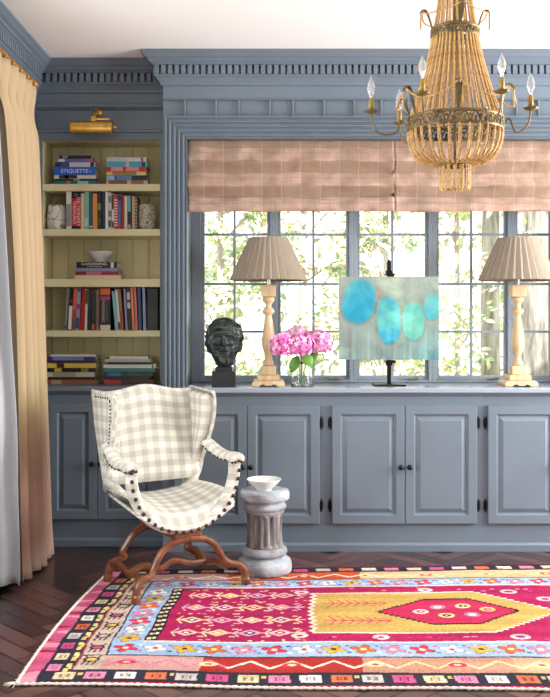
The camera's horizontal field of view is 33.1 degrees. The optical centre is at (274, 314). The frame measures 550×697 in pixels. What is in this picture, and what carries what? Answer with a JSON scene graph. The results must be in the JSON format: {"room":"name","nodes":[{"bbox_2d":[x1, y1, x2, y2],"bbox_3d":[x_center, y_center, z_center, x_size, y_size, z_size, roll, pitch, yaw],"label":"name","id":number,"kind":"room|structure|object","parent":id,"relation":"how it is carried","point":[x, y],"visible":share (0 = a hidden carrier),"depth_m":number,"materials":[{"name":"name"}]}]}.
{"room":"library","nodes":[
{"label":"library","id":0,"kind":"room"},
{"bbox_2d":[163,139,191,386],"bbox_3d":[-0.542,-0.280,5.200,0.125,1.342,0.400,0,0,0],"label":"wall","id":1,"kind":"structure","parent":0,"point":[189,214],"depth_m":5.13,"materials":[{"name":"blue paint"}]},
{"bbox_2d":[0,547,549,696],"bbox_3d":[0.932,1.278,1.860,4.935,0.003,7.120,0,0,0],"label":"floor","id":2,"kind":"structure","parent":0,"point":[29,611],"depth_m":4.21,"materials":[{"name":"brown wood"}]},
{"bbox_2d":[48,391,162,546],"bbox_3d":[-0.970,0.848,5.209,0.730,0.857,0.322,0,0,0],"label":"base cabinet","id":3,"kind":"object","parent":2,"relation":"on","point":[84,514],"visible":0.58,"depth_m":5.09,"materials":[{"name":"blue paint"}]},
{"bbox_2d":[47,385,162,390],"bbox_3d":[-0.977,0.405,5.120,0.716,0.028,0.090,0,0,0],"label":"ledge","id":4,"kind":"object","parent":3,"relation":"on","point":[50,387],"visible":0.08,"depth_m":5.07,"materials":[{"name":"blue paint"}]},
{"bbox_2d":[39,140,162,384],"bbox_3d":[-0.970,-0.317,5.291,0.730,1.414,0.246,0,0,0],"label":"bookcase","id":5,"kind":"object","parent":4,"relation":"on","point":[139,252],"visible":0.47,"depth_m":5.40,"materials":[{"name":"beige paint"}]},
{"bbox_2d":[47,204,65,228],"bbox_3d":[-1.241,-0.553,5.260,0.112,0.143,0.112,0,0,0],"label":"ceramic pot","id":6,"kind":"object","parent":5,"relation":"on","point":[56,213],"visible":0.87,"depth_m":5.21,"materials":[{"name":"beige ceramic"}]},
{"bbox_2d":[64,287,69,329],"bbox_3d":[-1.170,-0.034,5.261,0.031,0.241,0.131,0,0,0],"label":"book","id":7,"kind":"object","parent":5,"relation":"on","point":[68,289],"visible":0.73,"depth_m":5.20,"materials":[{"name":"grey paper"}]},
{"bbox_2d":[66,191,71,228],"bbox_3d":[-1.159,-0.590,5.261,0.028,0.217,0.131,0,0,0],"label":"book","id":8,"kind":"object","parent":5,"relation":"on","point":[68,193],"visible":0.73,"depth_m":5.20,"materials":[{"name":"white paper"}]},
{"bbox_2d":[68,288,73,329],"bbox_3d":[-1.149,-0.033,5.269,0.032,0.239,0.131,0,0,0],"label":"book","id":9,"kind":"object","parent":5,"relation":"on","point":[71,289],"visible":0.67,"depth_m":5.20,"materials":[{"name":"white paper"}]},
{"bbox_2d":[47,378,100,383],"bbox_3d":[-1.142,0.377,5.261,0.281,0.026,0.131,0,0,0],"label":"book","id":10,"kind":"object","parent":5,"relation":"on","point":[96,381],"visible":0.7,"depth_m":5.20,"materials":[{"name":"brown paper"}]},
{"bbox_2d":[48,375,99,379],"bbox_3d":[-1.145,0.356,5.275,0.267,0.014,0.142,0,0,0],"label":"book","id":11,"kind":"object","parent":10,"relation":"on","point":[96,377],"visible":0.88,"depth_m":5.20,"materials":[{"name":"black paper"}]},
{"bbox_2d":[47,371,98,376],"bbox_3d":[-1.147,0.335,5.277,0.265,0.028,0.155,0,0,0],"label":"book","id":12,"kind":"object","parent":11,"relation":"on","point":[49,374],"visible":0.91,"depth_m":5.20,"materials":[{"name":"beige paper"}]},
{"bbox_2d":[47,367,99,371],"bbox_3d":[-1.144,0.310,5.261,0.272,0.022,0.131,0,0,0],"label":"book","id":13,"kind":"object","parent":12,"relation":"on","point":[97,368],"visible":0.91,"depth_m":5.20,"materials":[{"name":"black paper"}]},
{"bbox_2d":[47,362,100,367],"bbox_3d":[-1.145,0.284,5.275,0.275,0.028,0.143,0,0,0],"label":"book","id":14,"kind":"object","parent":13,"relation":"on","point":[49,365],"visible":0.9,"depth_m":5.20,"materials":[{"name":"yellow paper"}]},
{"bbox_2d":[49,359,100,362],"bbox_3d":[-1.140,0.263,5.277,0.265,0.014,0.154,0,0,0],"label":"book","id":15,"kind":"object","parent":14,"relation":"on","point":[50,361],"visible":0.87,"depth_m":5.20,"materials":[{"name":"black paper"}]},
{"bbox_2d":[48,356,98,359],"bbox_3d":[-1.142,0.245,5.261,0.268,0.020,0.131,0,0,0],"label":"book","id":16,"kind":"object","parent":15,"relation":"on","point":[97,357],"visible":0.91,"depth_m":5.20,"materials":[{"name":"blue paper"}]},
{"bbox_2d":[50,353,100,356],"bbox_3d":[-1.136,0.228,5.275,0.256,0.014,0.142,0,0,0],"label":"book","id":17,"kind":"object","parent":16,"relation":"on","point":[55,354],"visible":1,"depth_m":5.20,"materials":[{"name":"beige paper"}]},
{"bbox_2d":[72,288,76,329],"bbox_3d":[-1.127,-0.033,5.265,0.031,0.239,0.131,0,0,0],"label":"book","id":18,"kind":"object","parent":5,"relation":"on","point":[75,289],"visible":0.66,"depth_m":5.20,"materials":[{"name":"orange paper"}]},
{"bbox_2d":[53,181,99,183],"bbox_3d":[-1.122,-0.743,5.261,0.246,0.019,0.131,0,0,0],"label":"book","id":19,"kind":"object","parent":5,"relation":"on","point":[54,182],"visible":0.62,"depth_m":5.20,"materials":[{"name":"teal paper"}]},
{"bbox_2d":[54,179,101,183],"bbox_3d":[-1.122,-0.760,5.275,0.239,0.013,0.143,0,0,0],"label":"book","id":20,"kind":"object","parent":19,"relation":"on","point":[54,179],"visible":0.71,"depth_m":5.20,"materials":[{"name":"teal paper"}]},
{"bbox_2d":[54,175,99,180],"bbox_3d":[-1.124,-0.777,5.277,0.236,0.020,0.155,0,0,0],"label":"book","id":21,"kind":"object","parent":20,"relation":"on","point":[55,176],"visible":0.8,"depth_m":5.20,"materials":[{"name":"white paper"}]},
{"bbox_2d":[54,167,99,176],"bbox_3d":[-1.125,-0.809,5.260,0.234,0.045,0.131,0,0,0],"label":"book","id":22,"kind":"object","parent":21,"relation":"on","point":[57,170],"visible":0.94,"depth_m":5.20,"materials":[{"name":"blue paper"}]},
{"bbox_2d":[55,162,99,169],"bbox_3d":[-1.125,-0.846,5.275,0.226,0.028,0.143,0,0,0],"label":"book","id":23,"kind":"object","parent":22,"relation":"on","point":[57,164],"visible":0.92,"depth_m":5.20,"materials":[{"name":"white paper"}]},
{"bbox_2d":[58,159,96,162],"bbox_3d":[-1.123,-0.870,5.277,0.200,0.019,0.155,0,0,0],"label":"book","id":24,"kind":"object","parent":23,"relation":"on","point":[59,160],"visible":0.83,"depth_m":5.20,"materials":[{"name":"purple paper"}]},
{"bbox_2d":[59,155,94,159],"bbox_3d":[-1.124,-0.888,5.261,0.179,0.017,0.131,0,0,0],"label":"book","id":25,"kind":"object","parent":24,"relation":"on","point":[60,156],"visible":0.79,"depth_m":5.20,"materials":[{"name":"black paper"}]},
{"bbox_2d":[72,192,81,228],"bbox_3d":[-1.118,-0.590,5.268,0.050,0.216,0.131,0,0,0],"label":"book","id":26,"kind":"object","parent":5,"relation":"on","point":[76,196],"visible":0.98,"depth_m":5.20,"materials":[{"name":"red paper"}]},
{"bbox_2d":[75,287,81,329],"bbox_3d":[-1.106,-0.034,5.261,0.031,0.242,0.131,0,0,0],"label":"book","id":27,"kind":"object","parent":5,"relation":"on","point":[79,290],"visible":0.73,"depth_m":5.20,"materials":[{"name":"blue paper"}]},
{"bbox_2d":[80,288,88,329],"bbox_3d":[-1.080,-0.033,5.269,0.035,0.239,0.130,0,0,0],"label":"book","id":28,"kind":"object","parent":5,"relation":"on","point":[82,322],"visible":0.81,"depth_m":5.20,"materials":[{"name":"red paper"}]},
{"bbox_2d":[84,191,88,228],"bbox_3d":[-1.059,-0.590,5.261,0.025,0.216,0.131,0,0,0],"label":"book","id":29,"kind":"object","parent":5,"relation":"on","point":[86,193],"visible":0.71,"depth_m":5.20,"materials":[{"name":"green paper"}]},
{"bbox_2d":[87,290,91,329],"bbox_3d":[-1.042,-0.026,5.261,0.019,0.225,0.130,1,0,0],"label":"book","id":30,"kind":"object","parent":5,"relation":"on","point":[89,327],"visible":0.66,"depth_m":5.20,"materials":[{"name":"black paper"}]},
{"bbox_2d":[89,192,92,228],"bbox_3d":[-1.036,-0.587,5.269,0.019,0.211,0.131,0,0,0],"label":"book","id":31,"kind":"object","parent":5,"relation":"on","point":[90,193],"visible":0.64,"depth_m":5.20,"materials":[{"name":"blue paper"}]},
{"bbox_2d":[92,291,95,329],"bbox_3d":[-1.023,-0.024,5.269,0.018,0.222,0.131,0,0,0],"label":"book","id":32,"kind":"object","parent":5,"relation":"on","point":[93,292],"visible":0.64,"depth_m":5.20,"materials":[{"name":"black paper"}]},
{"bbox_2d":[93,193,97,228],"bbox_3d":[-1.012,-0.583,5.265,0.025,0.202,0.130,0,0,0],"label":"book","id":33,"kind":"object","parent":5,"relation":"on","point":[95,195],"visible":0.71,"depth_m":5.20,"materials":[{"name":"orange paper"}]},
{"bbox_2d":[96,290,99,329],"bbox_3d":[-0.998,-0.027,5.265,0.021,0.228,0.131,0,0,0],"label":"book","id":34,"kind":"object","parent":5,"relation":"on","point":[97,291],"visible":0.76,"depth_m":5.20,"materials":[{"name":"brown paper"}]},
{"bbox_2d":[75,275,123,278],"bbox_3d":[-0.996,-0.213,5.261,0.260,0.022,0.130,0,0,0],"label":"book","id":35,"kind":"object","parent":5,"relation":"on","point":[76,276],"visible":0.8,"depth_m":5.20,"materials":[{"name":"beige paper"}]},
{"bbox_2d":[75,271,121,274],"bbox_3d":[-1.002,-0.235,5.275,0.244,0.021,0.143,0,0,0],"label":"book","id":36,"kind":"object","parent":35,"relation":"on","point":[76,272],"visible":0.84,"depth_m":5.20,"materials":[{"name":"red paper"}]},
{"bbox_2d":[75,268,121,271],"bbox_3d":[-1.003,-0.255,5.277,0.241,0.019,0.154,0,0,0],"label":"book","id":37,"kind":"object","parent":36,"relation":"on","point":[76,269],"visible":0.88,"depth_m":5.20,"materials":[{"name":"purple paper"}]},
{"bbox_2d":[76,262,120,267],"bbox_3d":[-1.002,-0.281,5.260,0.228,0.033,0.131,0,0,0],"label":"book","id":38,"kind":"object","parent":37,"relation":"on","point":[78,264],"visible":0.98,"depth_m":5.20,"materials":[{"name":"black paper"}]},
{"bbox_2d":[88,251,113,261],"bbox_3d":[-0.989,-0.329,5.262,0.146,0.061,0.146,0,0,0],"label":"bowl","id":39,"kind":"object","parent":38,"relation":"on","point":[98,256],"visible":0.95,"depth_m":5.22,"materials":[{"name":"white ceramic"}]},
{"bbox_2d":[98,191,101,228],"bbox_3d":[-0.987,-0.588,5.261,0.021,0.214,0.131,0,0,0],"label":"book","id":40,"kind":"object","parent":5,"relation":"on","point":[99,192],"visible":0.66,"depth_m":5.20,"materials":[{"name":"black paper"}]},
{"bbox_2d":[100,288,113,329],"bbox_3d":[-0.953,-0.033,5.260,0.057,0.239,0.131,0,0,0],"label":"book","id":41,"kind":"object","parent":5,"relation":"on","point":[106,303],"visible":0.98,"depth_m":5.20,"materials":[{"name":"black paper"}]},
{"bbox_2d":[108,192,111,228],"bbox_3d":[-0.928,-0.586,5.261,0.017,0.208,0.131,0,0,0],"label":"book","id":42,"kind":"object","parent":5,"relation":"on","point":[109,193],"visible":0.64,"depth_m":5.20,"materials":[{"name":"white paper"}]},
{"bbox_2d":[114,194,117,228],"bbox_3d":[-0.894,-0.580,5.265,0.019,0.197,0.131,0,0,0],"label":"book","id":43,"kind":"object","parent":5,"relation":"on","point":[115,195],"visible":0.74,"depth_m":5.20,"materials":[{"name":"red paper"}]},
{"bbox_2d":[118,194,121,228],"bbox_3d":[-0.874,-0.581,5.261,0.018,0.200,0.131,0,0,0],"label":"book","id":44,"kind":"object","parent":5,"relation":"on","point":[119,195],"visible":0.7,"depth_m":5.20,"materials":[{"name":"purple paper"}]},
{"bbox_2d":[118,289,125,329],"bbox_3d":[-0.866,-0.030,5.261,0.035,0.233,0.131,0,0,0],"label":"book","id":45,"kind":"object","parent":5,"relation":"on","point":[120,291],"visible":0.83,"depth_m":5.20,"materials":[{"name":"brown paper"}]},
{"bbox_2d":[124,196,127,228],"bbox_3d":[-0.839,-0.576,5.265,0.016,0.188,0.130,0,0,0],"label":"book","id":46,"kind":"object","parent":5,"relation":"on","point":[125,197],"visible":0.64,"depth_m":5.20,"materials":[{"name":"beige paper"}]},
{"bbox_2d":[106,180,150,183],"bbox_3d":[-0.832,-0.745,5.261,0.234,0.023,0.131,0,0,0],"label":"book","id":47,"kind":"object","parent":5,"relation":"on","point":[107,181],"visible":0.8,"depth_m":5.20,"materials":[{"name":"pink paper"}]},
{"bbox_2d":[107,175,149,181],"bbox_3d":[-0.833,-0.771,5.275,0.229,0.028,0.143,0,0,0],"label":"book","id":48,"kind":"object","parent":47,"relation":"on","point":[109,177],"visible":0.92,"depth_m":5.20,"materials":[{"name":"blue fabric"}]},
{"bbox_2d":[107,171,149,176],"bbox_3d":[-0.836,-0.796,5.277,0.223,0.022,0.155,0,0,0],"label":"book","id":49,"kind":"object","parent":48,"relation":"on","point":[108,172],"visible":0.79,"depth_m":5.20,"materials":[{"name":"brown paper"}]},
{"bbox_2d":[106,167,148,172],"bbox_3d":[-0.837,-0.820,5.261,0.225,0.024,0.131,0,0,0],"label":"book","id":50,"kind":"object","parent":49,"relation":"on","point":[107,168],"visible":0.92,"depth_m":5.20,"materials":[{"name":"red paper"}]},
{"bbox_2d":[107,162,150,170],"bbox_3d":[-0.833,-0.847,5.275,0.229,0.030,0.143,0,0,0],"label":"book","id":51,"kind":"object","parent":50,"relation":"on","point":[109,164],"visible":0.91,"depth_m":5.20,"materials":[{"name":"teal paper"}]},
{"bbox_2d":[107,157,149,162],"bbox_3d":[-0.834,-0.874,5.277,0.222,0.024,0.155,0,0,0],"label":"book","id":52,"kind":"object","parent":51,"relation":"on","point":[109,159],"visible":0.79,"depth_m":5.20,"materials":[{"name":"grey paper"}]},
{"bbox_2d":[126,288,131,329],"bbox_3d":[-0.821,-0.033,5.265,0.032,0.239,0.131,0,0,0],"label":"book","id":53,"kind":"object","parent":5,"relation":"on","point":[128,290],"visible":0.7,"depth_m":5.20,"materials":[{"name":"black paper"}]},
{"bbox_2d":[104,378,154,383],"bbox_3d":[-0.828,0.377,5.261,0.272,0.026,0.131,0,0,0],"label":"book","id":54,"kind":"object","parent":5,"relation":"on","point":[150,381],"visible":0.73,"depth_m":5.20,"materials":[{"name":"red paper"}]},
{"bbox_2d":[104,376,151,379],"bbox_3d":[-0.836,0.354,5.275,0.255,0.018,0.142,0,0,0],"label":"book","id":55,"kind":"object","parent":54,"relation":"on","point":[105,377],"visible":0.84,"depth_m":5.20,"materials":[{"name":"black paper"}]},
{"bbox_2d":[104,372,155,375],"bbox_3d":[-0.826,0.333,5.277,0.275,0.026,0.155,0,0,0],"label":"book","id":56,"kind":"object","parent":55,"relation":"on","point":[105,373],"visible":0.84,"depth_m":5.20,"materials":[{"name":"teal paper"}]},
{"bbox_2d":[103,368,156,371],"bbox_3d":[-0.821,0.310,5.261,0.290,0.020,0.130,0,0,0],"label":"book","id":57,"kind":"object","parent":56,"relation":"on","point":[104,369],"visible":0.91,"depth_m":5.20,"materials":[{"name":"teal paper"}]},
{"bbox_2d":[103,363,158,367],"bbox_3d":[-0.817,0.289,5.275,0.297,0.021,0.143,0,0,0],"label":"book","id":58,"kind":"object","parent":57,"relation":"on","point":[155,365],"visible":0.94,"depth_m":5.20,"materials":[{"name":"white paper"}]},
{"bbox_2d":[108,361,153,363],"bbox_3d":[-0.817,0.271,5.277,0.244,0.013,0.154,0,0,0],"label":"book","id":59,"kind":"object","parent":58,"relation":"on","point":[153,361],"visible":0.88,"depth_m":5.20,"materials":[{"name":"black paper"}]},
{"bbox_2d":[105,358,153,361],"bbox_3d":[-0.826,0.256,5.261,0.262,0.016,0.130,0,0,0],"label":"book","id":60,"kind":"object","parent":59,"relation":"on","point":[107,359],"visible":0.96,"depth_m":5.20,"materials":[{"name":"grey paper"}]},
{"bbox_2d":[109,355,150,358],"bbox_3d":[-0.823,0.240,5.275,0.218,0.015,0.142,0,0,0],"label":"book","id":61,"kind":"object","parent":60,"relation":"on","point":[113,356],"visible":1,"depth_m":5.20,"materials":[{"name":"white paper"}]},
{"bbox_2d":[128,195,131,228],"bbox_3d":[-0.819,-0.577,5.261,0.018,0.191,0.131,0,0,0],"label":"book","id":62,"kind":"object","parent":5,"relation":"on","point":[129,196],"visible":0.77,"depth_m":5.20,"materials":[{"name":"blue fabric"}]},
{"bbox_2d":[133,287,138,329],"bbox_3d":[-0.784,-0.035,5.269,0.025,0.244,0.130,0,0,0],"label":"book","id":63,"kind":"object","parent":5,"relation":"on","point":[135,288],"visible":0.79,"depth_m":5.20,"materials":[{"name":"brown paper"}]},
{"bbox_2d":[137,288,142,329],"bbox_3d":[-0.761,-0.033,5.265,0.026,0.239,0.130,0,0,0],"label":"book","id":64,"kind":"object","parent":5,"relation":"on","point":[139,290],"visible":0.74,"depth_m":5.20,"materials":[{"name":"blue paper"}]},
{"bbox_2d":[142,287,146,329],"bbox_3d":[-0.735,-0.035,5.261,0.016,0.244,0.130,-2,0,0],"label":"book","id":65,"kind":"object","parent":5,"relation":"on","point":[144,289],"visible":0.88,"depth_m":5.20,"materials":[{"name":"blue paper"}]},
{"bbox_2d":[138,204,155,228],"bbox_3d":[-0.729,-0.555,5.260,0.104,0.146,0.104,0,0,0],"label":"ceramic pot","id":66,"kind":"object","parent":5,"relation":"on","point":[146,213],"visible":0.89,"depth_m":5.22,"materials":[{"name":"beige ceramic"}]},
{"bbox_2d":[147,288,159,329],"bbox_3d":[-0.689,-0.031,5.280,0.058,0.236,0.151,0,0,0],"label":"book","id":67,"kind":"object","parent":5,"relation":"on","point":[153,294],"visible":0.86,"depth_m":5.21,"materials":[{"name":"black paper"}]},
{"bbox_2d":[163,393,325,551],"bbox_3d":[-0.164,0.848,5.154,0.882,0.857,0.432,0,0,0],"label":"base cabinet","id":68,"kind":"object","parent":2,"relation":"on","point":[282,435],"visible":0.56,"depth_m":4.98,"materials":[{"name":"blue paint"}]},
{"bbox_2d":[184,383,549,392],"bbox_3d":[1.111,0.405,5.157,3.457,0.028,0.390,0,0,0],"label":"countertop","id":69,"kind":"structure","parent":68,"relation":"on","point":[240,387],"depth_m":4.96,"materials":[{"name":"paint"}]},
{"bbox_2d":[205,317,243,386],"bbox_3d":[-0.277,0.202,5.096,0.216,0.379,0.214,0,0,29],"label":"bronze bust","id":70,"kind":"object","parent":69,"relation":"on","point":[224,337],"visible":1,"depth_m":5.02,"materials":[{"name":"black metal"}]},
{"bbox_2d":[229,236,307,386],"bbox_3d":[-0.037,-0.018,5.130,0.433,0.819,0.436,0,0,-39],"label":"table lamp","id":71,"kind":"object","parent":69,"relation":"on","point":[268,259],"visible":1,"depth_m":5.03,"materials":[{"name":"brown wood"}]},
{"bbox_2d":[291,361,312,386],"bbox_3d":[0.149,0.324,5.100,0.124,0.134,0.124,0,0,0],"label":"glass vase","id":72,"kind":"object","parent":69,"relation":"on","point":[302,377],"visible":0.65,"depth_m":5.05,"materials":[{"name":"clear glass"}]},
{"bbox_2d":[268,330,299,372],"bbox_3d":[0.051,0.231,5.005,0.177,0.296,0.172,0,0,0],"label":"hydrangea","id":73,"kind":"object","parent":72,"relation":"in","point":[279,344],"visible":0.87,"depth_m":4.96,"materials":[{"name":"pink plant"}]},
{"bbox_2d":[286,324,310,359],"bbox_3d":[0.135,0.215,5.168,0.152,0.328,0.148,0,0,0],"label":"hydrangea","id":74,"kind":"object","parent":72,"relation":"in","point":[296,329],"visible":0.36,"depth_m":5.13,"materials":[{"name":"pink plant"}]},
{"bbox_2d":[288,332,315,366],"bbox_3d":[0.137,0.235,4.984,0.157,0.287,0.150,0,0,-41],"label":"hydrangea","id":75,"kind":"object","parent":72,"relation":"in","point":[302,344],"visible":0.95,"depth_m":4.95,"materials":[{"name":"pink plant"}]},
{"bbox_2d":[308,329,333,360],"bbox_3d":[0.242,0.228,5.059,0.169,0.302,0.167,0,0,0],"label":"hydrangea","id":76,"kind":"object","parent":72,"relation":"in","point":[323,340],"visible":0.79,"depth_m":5.01,"materials":[{"name":"pink plant"}]},
{"bbox_2d":[372,260,405,385],"bbox_3d":[0.633,0.042,5.136,0.174,0.698,0.148,0,0,0],"label":"easel","id":77,"kind":"object","parent":69,"relation":"on","point":[388,363],"visible":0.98,"depth_m":5.12,"materials":[{"name":"black metal"}]},
{"bbox_2d":[339,277,438,359],"bbox_3d":[0.625,0.018,5.085,0.548,0.456,0.022,0,0,0],"label":"abstract painting","id":78,"kind":"object","parent":77,"relation":"on","point":[381,318],"visible":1,"depth_m":5.07,"materials":[{"name":"paint"}]},
{"bbox_2d":[478,236,549,386],"bbox_3d":[1.345,-0.018,5.130,0.436,0.819,0.433,0,0,3],"label":"table lamp","id":79,"kind":"object","parent":69,"relation":"on","point":[517,259],"visible":1,"depth_m":5.04,"materials":[{"name":"brown wood"}]},
{"bbox_2d":[3,563,549,691],"bbox_3d":[0.606,1.270,3.955,3.088,0.014,1.730,0,0,0],"label":"rug","id":80,"kind":"object","parent":2,"relation":"on","point":[432,627],"visible":0.97,"depth_m":3.71,"materials":[{"name":"fabric"}]},
{"bbox_2d":[91,384,250,603],"bbox_3d":[-0.515,0.805,4.407,0.639,0.924,0.523,0,0,-32],"label":"armchair","id":81,"kind":"object","parent":80,"relation":"on","point":[144,432],"visible":1,"depth_m":4.42,"materials":[{"name":"grey fabric"}]},
{"bbox_2d":[238,486,291,577],"bbox_3d":[-0.051,1.066,4.580,0.270,0.404,0.270,0,0,0],"label":"stone pedestal","id":82,"kind":"object","parent":80,"relation":"on","point":[264,555],"visible":0.98,"depth_m":4.50,"materials":[{"name":"white stone"}]},
{"bbox_2d":[247,476,280,491],"bbox_3d":[-0.054,0.836,4.565,0.172,0.056,0.172,0,0,0],"label":"bowl","id":83,"kind":"object","parent":82,"relation":"on","point":[261,483],"visible":1,"depth_m":4.53,"materials":[{"name":"white ceramic"}]},
{"bbox_2d":[326,393,482,551],"bbox_3d":[0.698,0.848,5.154,0.842,0.857,0.432,0,0,0],"label":"base cabinet","id":84,"kind":"object","parent":2,"relation":"on","point":[404,470],"visible":0.99,"depth_m":4.98,"materials":[{"name":"blue paint"}]},
{"bbox_2d":[482,393,549,551],"bbox_3d":[1.539,0.848,5.154,0.840,0.857,0.432,0,0,0],"label":"base cabinet","id":85,"kind":"object","parent":2,"relation":"on","point":[515,426],"visible":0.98,"depth_m":4.98,"materials":[{"name":"blue paint"}]},
{"bbox_2d":[1,0,549,57],"bbox_3d":[0.932,-1.469,2.025,4.935,0.120,7.450,0,0,0],"label":"ceiling","id":86,"kind":"structure","parent":0,"point":[62,28],"depth_m":4.49,"materials":[{"name":"white paint"}]},
{"bbox_2d":[363,0,538,191],"bbox_3d":[0.684,-0.947,3.581,0.682,0.922,0.606,0,0,0],"label":"chandelier","id":87,"kind":"object","parent":86,"relation":"hanging from","point":[454,37],"visible":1,"depth_m":3.52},
{"bbox_2d":[163,86,549,139],"bbox_3d":[1.117,-1.180,5.200,3.445,0.458,0.400,0,0,0],"label":"wall","id":88,"kind":"structure","parent":0,"point":[170,108],"depth_m":5.00,"materials":[{"name":"blue paint"}]},
{"bbox_2d":[35,94,162,140],"bbox_3d":[-0.970,-1.194,5.170,0.730,0.431,0.060,0,0,0],"label":"trim","id":89,"kind":"structure","parent":88,"relation":"attached to","point":[137,117],"depth_m":5.17,"materials":[{"name":"blue paint"}]},
{"bbox_2d":[70,108,116,132],"bbox_3d":[-0.991,-1.071,5.098,0.250,0.160,0.149,0,0,0],"label":"picture light","id":90,"kind":"object","parent":89,"relation":"attached to","point":[93,126],"visible":1,"depth_m":5.03,"materials":[{"name":"gold metal"}]},
{"bbox_2d":[187,140,394,211],"bbox_3d":[0.085,-0.758,5.040,1.124,0.402,0.109,0,0,0],"label":"roman shade","id":91,"kind":"object","parent":88,"relation":"attached to","point":[223,175],"visible":1,"depth_m":5.02,"materials":[{"name":"pink fabric"}]},
{"bbox_2d":[140,49,549,88],"bbox_3d":[1.117,-1.323,5.031,3.661,0.172,0.278,0,0,0],"label":"trim","id":92,"kind":"structure","parent":88,"relation":"attached to","point":[171,67],"depth_m":4.95,"materials":[{"name":"blue paint"}]},
{"bbox_2d":[163,99,549,115],"bbox_3d":[1.117,-1.161,4.992,3.445,0.181,0.016,0,0,0],"label":"trim","id":93,"kind":"structure","parent":88,"relation":"attached to","point":[184,100],"depth_m":4.99,"materials":[{"name":"blue paint"}]},
{"bbox_2d":[165,116,549,387],"bbox_3d":[0.687,-0.338,4.984,2.558,1.459,0.072,0,0,0],"label":"trim","id":94,"kind":"structure","parent":88,"relation":"attached to","point":[178,129],"depth_m":4.97,"materials":[{"name":"blue paint"}]},
{"bbox_2d":[394,140,549,211],"bbox_3d":[1.247,-0.757,5.041,1.200,0.403,0.109,0,0,0],"label":"roman shade","id":95,"kind":"object","parent":88,"relation":"attached to","point":[517,178],"visible":0.81,"depth_m":5.02,"materials":[{"name":"pink fabric"}]},
{"bbox_3d":[-1.395,-0.067,2.125,0.120,2.685,7.250,0,0,0],"label":"wall","id":96,"kind":"structure","parent":0,"visible":0},
{"bbox_2d":[0,48,38,87],"bbox_3d":[-1.290,-1.212,3.393,0.090,0.100,2.987,0,0,0],"label":"curtain rod","id":97,"kind":"object","parent":96,"relation":"attached to","point":[1,50],"visible":0.38,"depth_m":4.52,"materials":[{"name":"gold metal"}]},
{"bbox_2d":[0,50,53,586],"bbox_3d":[-1.234,0.019,4.518,0.153,2.491,0.799,0,0,3],"label":"curtain","id":98,"kind":"object","parent":97,"relation":"hanging from","point":[26,531],"visible":0.99,"depth_m":4.39,"materials":[{"name":"fabric"}]},
{"bbox_2d":[0,0,162,93],"bbox_3d":[-0.970,-1.323,1.835,0.730,0.172,6.670,0,0,0],"label":"trim","id":99,"kind":"structure","parent":96,"relation":"attached to","point":[52,75],"depth_m":5.10,"materials":[{"name":"blue paint"}]},
{"bbox_3d":[0.933,-0.067,5.460,4.535,2.685,0.160,0,0,0],"label":"wall","id":100,"kind":"structure","parent":0,"visible":0},
{"bbox_2d":[192,212,273,382],"bbox_3d":[-0.245,-0.280,5.391,0.479,1.342,0.078,0,0,0],"label":"window","id":101,"kind":"structure","parent":100,"relation":"in","point":[198,218],"depth_m":5.35,"materials":[{"name":"paint"}]},
{"bbox_2d":[274,211,352,382],"bbox_3d":[0.224,-0.280,5.375,0.459,1.342,0.110,0,0,0],"label":"window","id":102,"kind":"structure","parent":100,"relation":"in","point":[348,377],"depth_m":5.37,"materials":[{"name":"paint"}]},
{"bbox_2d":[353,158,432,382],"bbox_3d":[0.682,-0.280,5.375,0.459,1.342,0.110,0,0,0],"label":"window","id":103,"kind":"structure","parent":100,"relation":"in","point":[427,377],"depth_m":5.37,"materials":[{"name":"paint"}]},
{"bbox_2d":[433,211,511,382],"bbox_3d":[1.141,-0.280,5.375,0.459,1.342,0.110,0,0,0],"label":"window","id":104,"kind":"structure","parent":100,"relation":"in","point":[507,215],"depth_m":5.37,"materials":[{"name":"paint"}]},
{"bbox_2d":[512,211,549,382],"bbox_3d":[1.611,-0.280,5.391,0.479,1.342,0.078,0,0,0],"label":"window","id":105,"kind":"structure","parent":100,"relation":"in","point":[538,378],"depth_m":5.38,"materials":[{"name":"paint"}]},
{"label":"outside","id":106,"kind":"structure","parent":0,"visible":0},
{"bbox_2d":[211,367,502,374],"bbox_3d":[1.000,1.701,17.950,26.000,0.050,24.100,0,0,0],"label":"ground","id":107,"kind":"structure","parent":106,"point":[339,370],"depth_m":27.93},
{"bbox_2d":[205,211,319,374],"bbox_3d":[-0.370,-0.212,7.575,1.522,4.195,1.120,0,0,-15],"label":"foliage","id":108,"kind":"object","parent":107,"relation":"on","point":[217,273],"visible":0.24,"depth_m":7.54,"materials":[{"name":"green plant"}]},
{"bbox_2d":[209,211,382,374],"bbox_3d":[0.206,-0.414,7.851,1.575,4.182,0.982,0,0,15],"label":"shrub","id":109,"kind":"object","parent":107,"relation":"on","point":[341,270],"visible":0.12,"depth_m":7.88,"materials":[{"name":"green plant"}]},
{"bbox_2d":[300,211,496,374],"bbox_3d":[1.089,-0.336,7.746,1.878,4.025,1.046,0,0,-27],"label":"foliage","id":110,"kind":"object","parent":107,"relation":"on","point":[382,217],"visible":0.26,"depth_m":7.59,"materials":[{"name":"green plant"}]},
{"bbox_2d":[376,211,522,374],"bbox_3d":[1.676,-0.474,8.681,1.579,4.301,1.159,0,0,18],"label":"shrub","id":111,"kind":"object","parent":107,"relation":"on","point":[458,244],"visible":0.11,"depth_m":8.57,"materials":[{"name":"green plant"}]},
{"bbox_2d":[396,211,520,374],"bbox_3d":[2.021,-1.074,8.267,1.999,5.502,1.053,0,0,0],"label":"tree","id":112,"kind":"object","parent":107,"relation":"on","point":[488,359],"visible":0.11,"depth_m":8.13,"materials":[{"name":"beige plant"}]},
{"bbox_2d":[394,180,547,374],"bbox_3d":[1.944,-1.346,7.385,2.150,6.055,1.126,0,0,0],"label":"tree","id":113,"kind":"object","parent":107,"relation":"on","point":[534,356],"visible":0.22,"depth_m":7.23,"materials":[{"name":"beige plant"}]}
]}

